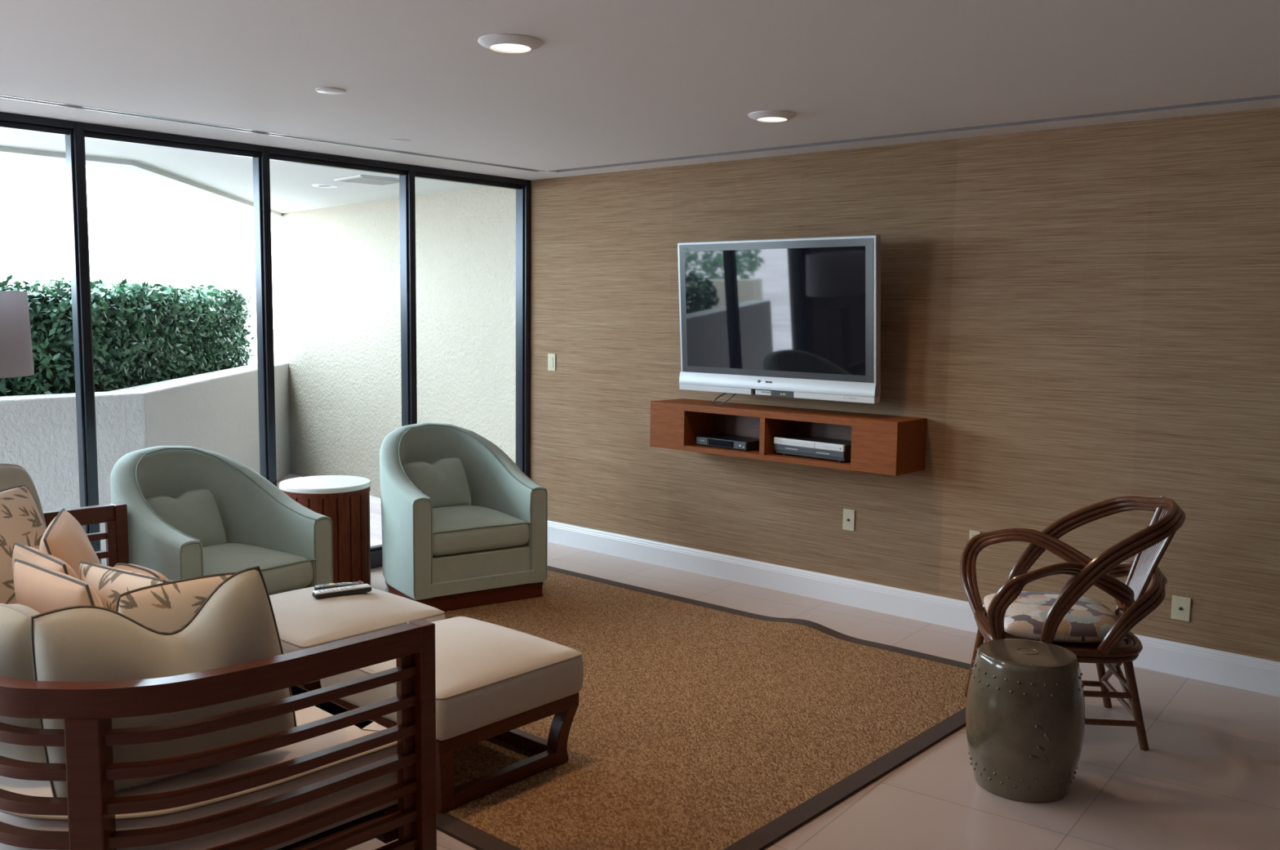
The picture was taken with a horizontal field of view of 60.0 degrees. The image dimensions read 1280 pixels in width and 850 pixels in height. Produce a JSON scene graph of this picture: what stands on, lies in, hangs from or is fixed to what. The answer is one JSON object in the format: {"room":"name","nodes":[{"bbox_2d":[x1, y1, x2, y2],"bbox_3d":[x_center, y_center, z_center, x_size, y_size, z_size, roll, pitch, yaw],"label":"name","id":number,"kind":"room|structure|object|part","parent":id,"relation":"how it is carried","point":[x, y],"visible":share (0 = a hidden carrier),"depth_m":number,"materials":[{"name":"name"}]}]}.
{"room":"living room","nodes":[
{"label":"living room","id":0,"kind":"room"},
{"bbox_2d":[280,186,530,497],"bbox_3d":[-1.998,-0.616,9.181,0.480,2.640,4.023,-5,8,-45],"label":"wall","id":1,"kind":"structure","parent":0,"point":[340,264],"depth_m":9.05,"materials":[{"name":"beige paint"}]},
{"bbox_2d":[0,362,290,565],"bbox_3d":[-3.665,0.255,7.480,1.531,1.060,6.252,2,6,15],"label":"wall","id":2,"kind":"structure","parent":1,"relation":"attached to","point":[217,411],"depth_m":6.79,"materials":[{"name":"grey paint"}]},
{"bbox_2d":[0,128,485,216],"bbox_3d":[-3.970,-1.745,6.959,4.015,0.280,6.200,6,8,41],"label":"ceiling","id":3,"kind":"structure","parent":1,"relation":"attached to","point":[227,180],"depth_m":7.26,"materials":[{"name":"grey paint"}]},
{"bbox_2d":[243,328,382,546],"bbox_3d":[-23.288,-1.385,27.478,59.895,0.330,120.000,6,8,41],"label":"floor","id":4,"kind":"structure","parent":1,"relation":"attached to","point":[375,526],"depth_m":10.28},
{"bbox_2d":[0,274,255,395],"bbox_3d":[-3.994,-0.184,8.008,1.592,1.776,5.104,2,6,9],"label":"hedge","id":5,"kind":"object","parent":4,"relation":"on","point":[144,333],"visible":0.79,"depth_m":7.65,"materials":[{"name":"green plant"}]},
{"bbox_2d":[311,183,338,187],"bbox_3d":[-2.252,-1.710,7.925,0.184,0.008,0.184,6,8,41],"label":"recessed light","id":6,"kind":"object","parent":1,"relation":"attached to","point":[322,185],"visible":1,"depth_m":7.92,"materials":[{"name":"white paint"}]},
{"bbox_2d":[333,174,399,185],"bbox_3d":[-1.815,-1.659,7.521,0.380,0.012,0.380,-5,8,-41],"label":"air vent","id":7,"kind":"object","parent":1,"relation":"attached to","point":[362,179],"visible":0.86,"depth_m":7.46,"materials":[{"name":"white metal"}]},
{"bbox_2d":[0,0,1279,180],"bbox_3d":[-1.201,-1.217,2.341,6.320,0.200,8.900,6,8,41],"label":"ceiling","id":8,"kind":"structure","parent":0,"point":[609,82],"depth_m":3.96,"materials":[{"name":"white paint"}]},
{"bbox_2d":[0,94,545,172],"bbox_3d":[-3.329,-1.319,3.888,0.062,0.032,8.205,6,8,41],"label":"track","id":9,"kind":"object","parent":8,"relation":"attached to","point":[1,95],"visible":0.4,"depth_m":5.45,"materials":[{"name":"silver metal"}]},
{"bbox_2d":[315,86,345,94],"bbox_3d":[-1.231,-1.329,4.408,0.116,0.009,0.116,6,8,41],"label":"disc","id":10,"kind":"object","parent":8,"relation":"attached to","point":[326,90],"visible":1,"depth_m":4.39,"materials":[{"name":"white paint"}]},
{"bbox_2d":[388,138,410,142],"bbox_3d":[-1.243,-1.470,5.731,0.112,0.004,0.112,6,8,41],"label":"disc","id":11,"kind":"object","parent":8,"relation":"attached to","point":[399,140],"visible":1,"depth_m":5.72,"materials":[{"name":"white paint"}]},
{"bbox_2d":[477,33,542,53],"bbox_3d":[-0.417,-1.224,3.568,0.208,0.022,0.208,6,8,41],"label":"recessed light","id":12,"kind":"object","parent":8,"relation":"in","point":[500,42],"visible":1,"depth_m":3.52,"materials":[{"name":"white paint"}]},
{"bbox_2d":[748,110,795,122],"bbox_3d":[0.577,-1.345,4.839,0.208,0.022,0.208,6,8,41],"label":"recessed light","id":13,"kind":"object","parent":8,"relation":"in","point":[766,116],"visible":1,"depth_m":4.79,"materials":[{"name":"white paint"}]},
{"bbox_2d":[556,94,1279,172],"bbox_3d":[1.601,-1.384,5.078,5.745,0.030,0.081,6,8,41],"label":"trim","id":14,"kind":"structure","parent":8,"relation":"attached to","point":[1274,96],"depth_m":5.21,"materials":[{"name":"grey paint"}]},
{"bbox_2d":[346,542,1279,849],"bbox_3d":[-1.234,1.408,2.616,6.320,0.200,8.900,6,8,41],"label":"floor","id":15,"kind":"structure","parent":0,"point":[1208,777],"depth_m":3.82,"materials":[{"name":"tile"}]},
{"bbox_2d":[0,111,100,561],"bbox_3d":[-3.045,-0.198,5.064,0.105,2.440,1.017,6,8,41],"label":"window","id":16,"kind":"structure","parent":15,"relation":"on","point":[73,132],"depth_m":5.35,"materials":[{"name":"black metal"}]},
{"bbox_2d":[83,122,276,564],"bbox_3d":[-2.386,-0.268,5.807,0.105,2.440,0.973,6,8,41],"label":"window","id":17,"kind":"structure","parent":15,"relation":"on","point":[260,154],"depth_m":6.04,"materials":[{"name":"black metal"}]},
{"bbox_2d":[0,502,436,849],"bbox_3d":[-1.737,0.835,3.490,2.416,0.743,1.172,6,8,43],"label":"sofa","id":18,"kind":"object","parent":15,"relation":"on","point":[338,779],"visible":0.75,"depth_m":2.66,"materials":[{"name":"brown wood"}]},
{"bbox_2d":[0,603,45,763],"bbox_3d":[-1.608,0.638,2.794,0.546,0.434,0.216,5,7,34],"label":"cushion","id":19,"kind":"object","parent":18,"relation":"on","point":[15,652],"visible":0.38,"depth_m":2.61,"materials":[{"name":"beige fabric"}]},
{"bbox_2d":[0,484,45,604],"bbox_3d":[-2.285,0.494,3.934,0.198,0.508,0.527,2,6,15],"label":"leaf pillow","id":20,"kind":"object","parent":18,"relation":"on","point":[21,522],"visible":0.4,"depth_m":3.97,"materials":[{"name":"fabric"}]},
{"bbox_2d":[0,463,46,528],"bbox_3d":[-2.481,0.434,4.155,0.213,0.550,0.546,4,7,27],"label":"cushion","id":21,"kind":"object","parent":18,"relation":"on","point":[11,475],"visible":0.23,"depth_m":4.27,"materials":[{"name":"beige fabric"}]},
{"bbox_2d":[12,542,79,580],"bbox_3d":[-1.884,0.584,3.560,0.168,0.367,0.476,-5,8,-44],"label":"pillow","id":22,"kind":"object","parent":18,"relation":"on","point":[24,553],"visible":0.24,"depth_m":3.48,"materials":[{"name":"fabric"}]},
{"bbox_2d":[13,558,103,613],"bbox_3d":[-1.679,0.609,3.254,0.516,0.385,0.178,5,7,35],"label":"pillow","id":23,"kind":"object","parent":18,"relation":"on","point":[42,588],"visible":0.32,"depth_m":3.15,"materials":[{"name":"fabric"}]},
{"bbox_2d":[39,508,101,577],"bbox_3d":[-1.918,0.533,3.775,0.191,0.450,0.460,-1,6,-20],"label":"pillow","id":24,"kind":"object","parent":18,"relation":"on","point":[64,538],"visible":0.34,"depth_m":3.66,"materials":[{"name":"fabric"}]},
{"bbox_3d":[-1.232,0.979,2.498,0.076,0.679,0.070,0,6,-3],"label":"post","id":25,"kind":"part","parent":18,"relation":"part of","materials":[{"name":"brown wood"}]},
{"bbox_3d":[-2.212,0.704,4.685,0.068,0.746,0.083,6,8,43],"label":"post","id":26,"kind":"part","parent":18,"relation":"part of","materials":[{"name":"brown wood"}]},
{"bbox_2d":[79,560,165,610],"bbox_3d":[-1.526,0.611,3.352,0.493,0.372,0.164,5,7,33],"label":"leaf pillow","id":27,"kind":"object","parent":18,"relation":"on","point":[108,583],"visible":0.18,"depth_m":3.29,"materials":[{"name":"fabric"}]},
{"bbox_2d":[113,562,168,580],"bbox_3d":[-1.621,0.608,3.627,0.365,0.310,0.146,5,7,36],"label":"pillow","id":28,"kind":"object","parent":18,"relation":"on","point":[131,567],"visible":0.15,"depth_m":3.57,"materials":[{"name":"fabric"}]},
{"bbox_2d":[30,565,297,797],"bbox_3d":[-1.154,0.634,2.729,0.598,0.525,0.252,-3,7,-31],"label":"cushion","id":29,"kind":"object","parent":18,"relation":"on","point":[236,624],"visible":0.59,"depth_m":2.65,"materials":[{"name":"beige fabric"}]},
{"bbox_2d":[115,572,235,632],"bbox_3d":[-1.246,0.622,3.055,0.379,0.430,0.182,-4,8,-37],"label":"leaf pillow","id":30,"kind":"object","parent":18,"relation":"on","point":[166,606],"visible":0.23,"depth_m":2.94,"materials":[{"name":"fabric"}]},
{"bbox_2d":[0,685,397,849],"bbox_3d":[-1.761,0.883,3.473,2.243,0.214,0.942,6,8,43],"label":"seat cushion","id":31,"kind":"object","parent":18,"relation":"on","point":[19,830],"depth_m":2.70,"materials":[{"name":"fabric"}]},
{"bbox_3d":[-1.732,0.499,3.455,2.417,0.068,1.168,6,8,43],"label":"rail","id":32,"kind":"part","parent":18,"relation":"part of","materials":[{"name":"brown wood"}]},
{"bbox_3d":[-1.475,1.004,3.784,2.210,0.095,0.055,6,8,43],"label":"rail","id":33,"kind":"part","parent":18,"relation":"part of","materials":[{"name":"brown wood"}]},
{"bbox_3d":[-0.603,0.901,2.992,0.066,0.746,0.083,6,8,43],"label":"post","id":34,"kind":"part","parent":18,"relation":"part of","materials":[{"name":"brown wood"}]},
{"bbox_2d":[278,475,371,585],"bbox_3d":[-1.738,0.621,6.138,0.490,0.620,0.490,6,8,41],"label":"table","id":35,"kind":"object","parent":15,"relation":"on","point":[344,499],"visible":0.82,"depth_m":5.97,"materials":[{"name":"brown wood"}]},
{"bbox_2d":[269,146,417,568],"bbox_3d":[-1.743,-0.335,6.532,0.105,2.440,0.971,6,8,41],"label":"window","id":36,"kind":"structure","parent":15,"relation":"on","point":[406,172],"depth_m":6.76,"materials":[{"name":"black metal"}]},
{"bbox_2d":[436,565,970,849],"bbox_3d":[-0.296,1.066,4.838,3.070,0.041,2.625,6,8,41],"label":"rug","id":37,"kind":"object","parent":15,"relation":"on","point":[696,725],"visible":0.7,"depth_m":4.24,"materials":[{"name":"carpet"}]},
{"bbox_2d":[110,445,333,595],"bbox_3d":[-1.968,0.575,5.040,0.804,0.911,0.780,5,7,34],"label":"armchair","id":38,"kind":"object","parent":37,"relation":"on","point":[291,543],"visible":0.59,"depth_m":5.09,"materials":[{"name":"green fabric"}]},
{"bbox_2d":[146,488,226,546],"bbox_3d":[-2.098,0.455,5.095,0.155,0.281,0.387,5,7,37],"label":"lumbar pillow","id":39,"kind":"object","parent":38,"relation":"on","point":[195,513],"visible":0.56,"depth_m":5.10,"materials":[{"name":"green fabric"}]},
{"bbox_2d":[202,542,313,595],"bbox_3d":[-1.900,0.653,5.001,0.616,0.180,0.584,5,7,34],"label":"seat cushion","id":40,"kind":"object","parent":38,"relation":"on","point":[284,566],"depth_m":4.96,"materials":[{"name":"green fabric"}]},
{"bbox_2d":[269,582,444,691],"bbox_3d":[-1.218,0.888,4.336,0.682,0.454,0.642,6,8,41],"label":"ottoman","id":41,"kind":"object","parent":37,"relation":"on","point":[303,620],"visible":0.38,"depth_m":4.15,"materials":[{"name":"taupe linen"},{"name":"mahogany"}]},
{"bbox_3d":[-1.407,0.911,4.123,0.640,0.047,0.040,6,8,41],"label":"rail","id":42,"kind":"part","parent":41,"relation":"part of","materials":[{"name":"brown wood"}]},
{"bbox_3d":[-0.994,0.915,4.139,0.040,0.047,0.530,6,8,41],"label":"rail","id":43,"kind":"part","parent":41,"relation":"part of","materials":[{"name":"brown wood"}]},
{"bbox_2d":[314,580,364,590],"bbox_3d":[-1.190,0.641,4.388,0.190,0.028,0.046,-2,7,-24],"label":"remote control","id":44,"kind":"object","parent":41,"relation":"on","point":[330,585],"visible":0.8,"depth_m":4.37,"materials":[{"name":"black plastic"}]},
{"bbox_2d":[312,583,371,599],"bbox_3d":[-1.162,0.648,4.323,0.225,0.028,0.052,-3,7,-34],"label":"remote control","id":45,"kind":"object","parent":41,"relation":"on","point":[364,588],"visible":1,"depth_m":4.30,"materials":[{"name":"silver plastic"}]},
{"bbox_2d":[320,616,583,813],"bbox_3d":[-0.649,0.947,3.836,0.672,0.454,0.642,6,8,41],"label":"ottoman","id":46,"kind":"object","parent":37,"relation":"on","point":[492,680],"visible":0.69,"depth_m":3.64,"materials":[{"name":"beige linen"},{"name":"mahogany"}]},
{"bbox_3d":[-0.838,0.971,3.624,0.630,0.047,0.040,6,8,41],"label":"rail","id":47,"kind":"part","parent":46,"relation":"part of","materials":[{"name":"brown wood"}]},
{"bbox_3d":[-0.620,1.111,3.472,0.080,0.205,0.080,6,8,41],"label":"leg","id":48,"kind":"part","parent":46,"relation":"part of","materials":[{"name":"brown wood"}]},
{"bbox_2d":[320,616,583,740],"bbox_3d":[-0.647,0.826,3.823,0.672,0.210,0.642,6,8,41],"label":"cushion","id":49,"kind":"object","parent":46,"relation":"on","point":[489,677],"depth_m":3.63,"materials":[{"name":"beige fabric"}]},
{"bbox_3d":[-0.428,0.974,3.643,0.040,0.047,0.530,6,8,41],"label":"rail","id":50,"kind":"part","parent":46,"relation":"part of","materials":[{"name":"brown wood"}]},
{"bbox_3d":[-0.270,1.074,3.866,0.080,0.205,0.080,6,8,41],"label":"leg","id":51,"kind":"part","parent":46,"relation":"part of","materials":[{"name":"brown wood"}]},
{"bbox_3d":[-0.460,0.931,4.049,0.630,0.047,0.040,6,8,41],"label":"rail","id":52,"kind":"part","parent":46,"relation":"part of","materials":[{"name":"brown wood"}]},
{"bbox_2d":[379,422,547,611],"bbox_3d":[-1.046,0.471,6.142,0.780,0.911,0.804,-3,7,-34],"label":"armchair","id":53,"kind":"object","parent":37,"relation":"on","point":[491,549],"visible":0.97,"depth_m":5.93,"materials":[{"name":"green fabric"}]},
{"bbox_2d":[402,457,471,507],"bbox_3d":[-1.142,0.338,6.225,0.387,0.285,0.157,-4,7,-36],"label":"lumbar pillow","id":54,"kind":"object","parent":53,"relation":"on","point":[445,481],"visible":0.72,"depth_m":6.19,"materials":[{"name":"green fabric"}]},
{"bbox_2d":[432,505,529,555],"bbox_3d":[-1.000,0.551,6.081,0.584,0.180,0.616,-3,7,-34],"label":"seat cushion","id":55,"kind":"object","parent":53,"relation":"on","point":[457,530],"depth_m":5.89,"materials":[{"name":"green fabric"}]},
{"bbox_3d":[-1.008,0.747,6.110,0.580,0.200,0.610,-3,7,-34],"label":"seat","id":56,"kind":"part","parent":53,"relation":"part of","materials":[{"name":"green fabric"}]},
{"bbox_2d":[965,638,1084,802],"bbox_3d":[1.298,0.989,3.741,0.380,0.464,0.380,6,8,41],"label":"garden stool","id":57,"kind":"object","parent":15,"relation":"on","point":[1025,705],"visible":1,"depth_m":3.60,"materials":[{"name":"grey ceramic"}]},
{"bbox_2d":[960,495,1185,751],"bbox_3d":[1.667,0.720,4.271,0.751,0.903,0.757,1,6,6],"label":"rattan armchair","id":58,"kind":"object","parent":15,"relation":"on","point":[1149,544],"visible":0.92,"depth_m":4.08,"materials":[{"name":"brown wicker"}]},
{"bbox_3d":[1.384,0.951,4.553,0.084,0.353,0.034,4,7,26],"label":"leg","id":59,"kind":"part","parent":58,"relation":"part of","materials":[{"name":"wood"}]},
{"bbox_2d":[983,591,1129,642],"bbox_3d":[1.594,0.730,4.280,0.481,0.098,0.545,1,6,6],"label":"seat cushion","id":60,"kind":"object","parent":58,"relation":"on","point":[1088,620],"visible":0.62,"depth_m":4.10,"materials":[{"name":"fabric"}]},
{"bbox_3d":[1.603,0.804,4.287,0.565,0.054,0.613,1,6,6],"label":"seat frame","id":61,"kind":"part","parent":58,"relation":"part of","materials":[{"name":"wicker"}]},
{"bbox_3d":[1.865,0.969,4.495,0.117,0.367,0.034,1,6,2],"label":"leg","id":62,"kind":"part","parent":58,"relation":"part of","materials":[{"name":"wood"}]},
{"bbox_3d":[1.816,1.013,4.063,0.117,0.367,0.034,2,6,11],"label":"leg","id":63,"kind":"part","parent":58,"relation":"part of","materials":[{"name":"wood"}]},
{"bbox_3d":[1.927,0.540,4.223,0.176,0.437,0.232,1,6,6],"label":"post","id":64,"kind":"part","parent":58,"relation":"part of","materials":[{"name":"wood"}]},
{"bbox_3d":[-2.773,0.798,4.607,0.340,0.560,0.340,6,8,41],"label":"end table","id":65,"kind":"object","parent":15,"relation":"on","visible":0},
{"bbox_2d":[0,290,34,377],"bbox_3d":[-2.762,-0.011,4.522,0.524,1.068,0.524,6,8,41],"label":"table lamp","id":66,"kind":"object","parent":65,"relation":"on","point":[16,360],"visible":1,"depth_m":4.44,"materials":[{"name":"grey fabric"}]},
{"bbox_2d":[530,106,1279,662],"bbox_3d":[1.657,-0.198,5.629,6.200,2.440,0.250,6,8,41],"label":"wall","id":67,"kind":"structure","parent":0,"point":[1076,317],"depth_m":5.42,"materials":[{"name":"brown fabric"}]},
{"bbox_2d":[414,164,530,477],"bbox_3d":[-1.105,-0.403,7.252,0.105,2.440,0.957,6,8,41],"label":"window","id":68,"kind":"structure","parent":67,"relation":"in","point":[522,187],"depth_m":7.51,"materials":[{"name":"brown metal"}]},
{"bbox_2d":[547,353,555,370],"bbox_3d":[-0.593,-0.421,7.430,0.072,0.115,0.010,6,8,41],"label":"wall plate","id":69,"kind":"object","parent":67,"relation":"attached to","point":[551,357],"visible":1,"depth_m":7.42,"materials":[{"name":"beige plastic"}]},
{"bbox_2d":[649,398,927,475],"bbox_3d":[0.761,0.045,6.076,1.603,0.266,0.305,6,8,41],"label":"media console","id":70,"kind":"object","parent":67,"relation":"attached to","point":[882,444],"visible":0.91,"depth_m":5.97,"materials":[{"name":"brown wood"}]},
{"bbox_2d":[711,392,736,405],"bbox_3d":[0.531,-0.190,6.231,0.217,0.163,0.127,-1,6,-20],"label":"cable","id":71,"kind":"object","parent":70,"relation":"on","point":[724,393],"visible":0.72,"depth_m":6.22,"materials":[{"name":"black plastic"}]},
{"bbox_2d":[696,434,759,450],"bbox_3d":[0.519,0.100,6.289,0.370,0.052,0.194,7,8,44],"label":"cable box","id":72,"kind":"object","parent":70,"relation":"on","point":[744,443],"visible":0.84,"depth_m":6.22,"materials":[{"name":"black plastic"}]},
{"bbox_3d":[0.354,0.090,6.319,0.080,0.036,0.005,7,8,44],"label":"panel","id":73,"kind":"part","parent":72,"relation":"part of","materials":[{"name":"grey plastic"}]},
{"bbox_3d":[0.554,0.113,6.124,0.080,0.036,0.005,7,8,44],"label":"panel","id":74,"kind":"part","parent":72,"relation":"part of","materials":[{"name":"grey plastic"}]},
{"bbox_3d":[0.759,0.164,6.088,1.089,0.028,0.305,6,8,41],"label":"panel","id":75,"kind":"part","parent":70,"relation":"part of","materials":[{"name":"brown wood"}]},
{"bbox_3d":[0.762,-0.068,6.064,1.089,0.038,0.305,6,8,41],"label":"panel","id":76,"kind":"part","parent":70,"relation":"part of","materials":[{"name":"brown wood"}]},
{"bbox_3d":[0.858,0.040,6.186,1.089,0.200,0.012,6,8,41],"label":"panel","id":77,"kind":"part","parent":70,"relation":"part of","materials":[{"name":"brown wood"}]},
{"bbox_2d":[773,435,851,462],"bbox_3d":[0.955,0.124,5.891,0.215,0.096,0.456,-5,8,-44],"label":"recorder","id":78,"kind":"object","parent":70,"relation":"on","point":[838,450],"visible":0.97,"depth_m":5.82,"materials":[{"name":"grey plastic"}]},
{"bbox_3d":[0.885,0.102,5.820,0.018,0.038,0.456,-5,8,-44],"label":"panel","id":79,"kind":"part","parent":78,"relation":"part of","materials":[{"name":"silver metal"}]},
{"bbox_3d":[0.886,0.136,5.825,0.010,0.030,0.452,-5,8,-44],"label":"panel","id":80,"kind":"part","parent":78,"relation":"part of","materials":[{"name":"grey plastic"}]},
{"bbox_3d":[0.893,0.159,5.824,0.004,0.016,0.415,-5,8,-44],"label":"panel","id":81,"kind":"part","parent":78,"relation":"part of","materials":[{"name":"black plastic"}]},
{"bbox_2d":[842,508,855,531],"bbox_3d":[1.128,0.513,5.990,0.072,0.115,0.012,6,8,41],"label":"wall plate","id":82,"kind":"object","parent":67,"relation":"attached to","point":[848,523],"visible":1,"depth_m":5.99,"materials":[{"name":"beige plastic"}]},
{"bbox_2d":[547,520,1279,697],"bbox_3d":[1.563,0.953,5.643,6.180,0.145,0.016,6,8,41],"label":"baseboard","id":83,"kind":"structure","parent":67,"relation":"attached to","point":[1239,671],"depth_m":5.94,"materials":[{"name":"white paint"}]},
{"bbox_2d":[968,529,980,540],"bbox_3d":[1.667,0.573,5.519,0.058,0.092,0.010,6,8,41],"label":"wall plate","id":84,"kind":"object","parent":67,"relation":"attached to","point":[972,533],"visible":0.37,"depth_m":5.52,"materials":[{"name":"beige plastic"}]},
{"bbox_2d":[1170,595,1191,622],"bbox_3d":[2.391,0.811,4.897,0.078,0.107,0.012,6,8,41],"label":"wall plate","id":85,"kind":"object","parent":67,"relation":"attached to","point":[1180,606],"visible":1,"depth_m":4.90,"materials":[{"name":"beige plastic"}]},
{"bbox_3d":[0.841,-0.582,6.060,0.600,0.500,0.135,6,8,41],"label":"wall bracket","id":86,"kind":"object","parent":67,"relation":"attached to","visible":0},
{"bbox_2d":[677,234,880,404],"bbox_3d":[0.736,-0.573,5.941,1.262,0.836,0.179,6,8,41],"label":"television","id":87,"kind":"object","parent":86,"relation":"attached to","point":[797,317],"visible":1,"depth_m":5.83,"materials":[{"name":"silver metal"}]},
{"bbox_3d":[0.717,-0.226,5.961,1.262,0.068,0.063,6,12,41],"label":"speaker panel","id":88,"kind":"part","parent":87,"relation":"part of","materials":[{"name":"silver metal"}]},
{"bbox_3d":[0.763,-0.165,5.908,0.144,0.030,0.008,6,12,41],"label":"control panel","id":89,"kind":"part","parent":87,"relation":"part of","materials":[{"name":"grey plastic"}]}
]}

